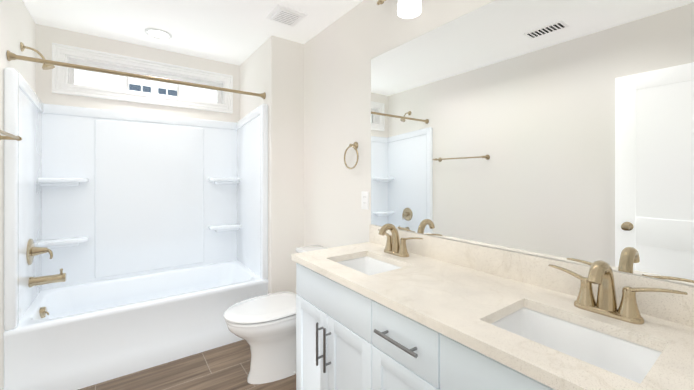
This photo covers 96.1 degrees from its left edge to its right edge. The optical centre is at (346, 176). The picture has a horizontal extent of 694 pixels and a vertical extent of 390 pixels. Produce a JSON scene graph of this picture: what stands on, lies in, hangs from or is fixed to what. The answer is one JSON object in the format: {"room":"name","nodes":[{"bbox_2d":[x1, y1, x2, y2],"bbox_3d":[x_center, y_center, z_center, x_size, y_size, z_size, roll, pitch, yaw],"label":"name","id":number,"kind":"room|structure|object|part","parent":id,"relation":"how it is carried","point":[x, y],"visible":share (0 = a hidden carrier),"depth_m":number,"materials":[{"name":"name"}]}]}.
{"room":"bathroom","nodes":[
{"label":"bathroom","id":0,"kind":"room"},
{"bbox_2d":[0,0,35,389],"bbox_3d":[-1.444,0.064,1.001,0.100,2.458,3.638,0,0,-36],"label":"wall","id":1,"kind":"structure","parent":0,"point":[17,24],"depth_m":1.81,"materials":[{"name":"paint"}]},
{"bbox_2d":[0,130,21,140],"bbox_3d":[-1.622,-0.207,1.417,0.094,0.054,0.708,0,0,-36],"label":"towel rail","id":2,"kind":"object","parent":1,"relation":"attached to","point":[8,136],"visible":1,"depth_m":1.64,"materials":[{"name":"brown metal"}]},
{"bbox_2d":[20,42,54,69],"bbox_3d":[-2.054,-0.799,2.079,0.162,0.156,0.068,0,0,-36],"label":"shower head","id":3,"kind":"object","parent":1,"relation":"attached to","point":[23,47],"visible":0.75,"depth_m":2.08},
{"bbox_2d":[7,50,265,98],"bbox_3d":[-1.330,-0.697,2.241,1.526,0.060,0.060,0,0,-36],"label":"curtain rod","id":4,"kind":"object","parent":1,"relation":"attached to","point":[11,56],"visible":1,"depth_m":2.10,"materials":[{"name":"brown metal"}]},
{"bbox_2d":[36,24,239,122],"bbox_3d":[-1.672,0.065,2.972,1.827,2.458,0.170,0,0,-36],"label":"wall","id":5,"kind":"structure","parent":0,"point":[46,36],"depth_m":2.68,"materials":[{"name":"paint"}]},
{"bbox_2d":[52,42,232,113],"bbox_3d":[-1.766,-0.844,2.862,1.360,0.385,0.157,0,0,-36],"label":"transom","id":6,"kind":"object","parent":5,"relation":"in","point":[62,80],"visible":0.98,"depth_m":2.74,"materials":[{"name":"paint"}]},
{"bbox_2d":[78,340,295,389],"bbox_3d":[-0.661,1.343,1.562,2.027,0.100,3.638,0,0,-36],"label":"floor","id":7,"kind":"structure","parent":0,"point":[226,367],"depth_m":2.02,"materials":[{"name":"tile"}]},
{"bbox_2d":[3,67,267,389],"bbox_3d":[-1.506,0.342,2.487,1.526,1.904,0.807,0,0,-36],"label":"bathtub","id":8,"kind":"object","parent":7,"relation":"on","point":[134,242],"visible":0.98,"depth_m":2.49,"materials":[{"name":"white plastic"}]},
{"bbox_3d":[-2.016,0.676,2.106,0.178,0.537,0.172,0,0,-36],"label":"faucet trim","id":9,"kind":"part","parent":8,"relation":"part of","materials":[{"name":"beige metal"}]},
{"bbox_2d":[224,245,326,383],"bbox_3d":[-0.425,0.917,2.114,0.780,0.752,0.420,0,0,-36],"label":"toilet","id":10,"kind":"object","parent":7,"relation":"on","point":[263,327],"visible":0.6,"depth_m":1.97,"materials":[{"name":"white ceramic"}]},
{"bbox_2d":[291,259,566,389],"bbox_3d":[0.380,0.868,1.181,0.576,0.851,1.540,0,0,-36],"label":"bathroom vanity","id":11,"kind":"object","parent":7,"relation":"on","point":[388,306],"depth_m":1.14,"materials":[{"name":"paint"}]},
{"bbox_2d":[291,243,693,389],"bbox_3d":[0.391,0.426,1.180,0.558,0.030,1.582,0,0,-36],"label":"countertop","id":12,"kind":"structure","parent":11,"relation":"on","point":[456,300],"depth_m":0.95,"materials":[{"name":"beige stone"}]},
{"bbox_2d":[335,255,406,274],"bbox_3d":[0.103,0.506,1.518,0.328,0.153,0.405,0,0,-36],"label":"sink","id":13,"kind":"object","parent":12,"relation":"in","point":[369,264],"depth_m":1.67,"materials":[{"name":"white ceramic"}]},
{"bbox_2d":[375,223,422,258],"bbox_3d":[0.225,0.327,1.640,0.147,0.167,0.328,0,0,-36],"label":"faucet","id":14,"kind":"object","parent":12,"relation":"on","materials":[{"name":"gold metal"}]},
{"bbox_2d":[483,303,662,382],"bbox_3d":[0.590,0.506,0.838,0.328,0.153,0.405,0,0,-36],"label":"sink","id":15,"kind":"object","parent":12,"relation":"in","point":[631,356],"depth_m":0.91,"materials":[{"name":"white ceramic"}]},
{"bbox_2d":[543,260,690,326],"bbox_3d":[0.745,0.327,0.914,0.147,0.167,0.328,0,0,-36],"label":"faucet","id":16,"kind":"object","parent":12,"relation":"on","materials":[{"name":"gold metal"}]},
{"bbox_2d":[23,0,362,64],"bbox_3d":[-0.661,-1.215,1.563,2.027,0.100,3.638,0,0,-36],"label":"ceiling","id":17,"kind":"structure","parent":0,"point":[237,32],"depth_m":2.34,"materials":[{"name":"paint"}]},
{"bbox_2d":[144,28,171,38],"bbox_3d":[-1.532,-1.159,2.536,0.196,0.010,0.196,0,0,-36],"label":"recessed light","id":18,"kind":"object","parent":17,"relation":"in","point":[157,33],"visible":1,"depth_m":2.53,"materials":[{"name":"white plastic"}]},
{"bbox_2d":[266,4,306,26],"bbox_3d":[-0.438,-1.154,2.254,0.224,0.020,0.224,0,0,-36],"label":"ceiling vent","id":19,"kind":"object","parent":17,"relation":"in","point":[282,14],"visible":1,"depth_m":2.23,"materials":[{"name":"white plastic"}]},
{"bbox_2d":[240,35,303,293],"bbox_3d":[-0.750,0.065,3.000,0.297,2.458,0.859,0,0,-36],"label":"wall","id":20,"kind":"structure","parent":0,"point":[272,67],"depth_m":2.65,"materials":[{"name":"paint"}]},
{"bbox_2d":[304,0,693,285],"bbox_3d":[0.122,0.064,2.124,0.100,2.458,3.638,0,0,-36],"label":"wall","id":21,"kind":"structure","parent":0,"point":[341,52],"depth_m":2.22,"materials":[{"name":"paint"}]},
{"bbox_2d":[344,142,358,168],"bbox_3d":[0.040,-0.144,2.108,0.050,0.188,0.161,0,0,-36],"label":"towel ring","id":22,"kind":"object","parent":21,"relation":"attached to","point":[355,145],"visible":1,"depth_m":2.10,"materials":[{"name":"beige metal"}]},
{"bbox_2d":[361,191,368,209],"bbox_3d":[0.117,0.153,2.036,0.008,0.116,0.072,0,0,-36],"label":"electrical outlet plate","id":23,"kind":"object","parent":21,"relation":"attached to","point":[364,199],"visible":1,"depth_m":2.03,"materials":[{"name":"white plastic"}]},
{"bbox_2d":[377,0,421,18],"bbox_3d":[0.541,-0.972,1.325,0.147,0.250,1.306,0,0,-36],"label":"light bar","id":24,"kind":"object","parent":21,"relation":"attached to","point":[407,9],"visible":1,"depth_m":1.64,"materials":[{"name":"white glass"}]},
{"bbox_2d":[367,224,693,326],"bbox_3d":[0.610,0.356,1.337,0.020,0.108,1.582,0,0,-36],"label":"backsplash","id":25,"kind":"structure","parent":21,"relation":"attached to","point":[526,268],"depth_m":1.24,"materials":[{"name":"beige stone"}]},
{"bbox_2d":[371,0,693,284],"bbox_3d":[0.610,-0.224,1.350,0.006,1.046,1.562,0,0,-36],"label":"mirror","id":26,"kind":"object","parent":21,"relation":"attached to","point":[563,130],"visible":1,"depth_m":1.15,"materials":[{"name":"clear glass"}]},
{"label":"outside","id":27,"kind":"structure","parent":0,"visible":0},
{"bbox_2d":[74,69,216,102],"bbox_3d":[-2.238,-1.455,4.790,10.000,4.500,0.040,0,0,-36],"label":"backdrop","id":28,"kind":"structure","parent":27,"point":[97,79],"depth_m":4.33,"materials":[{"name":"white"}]}
]}

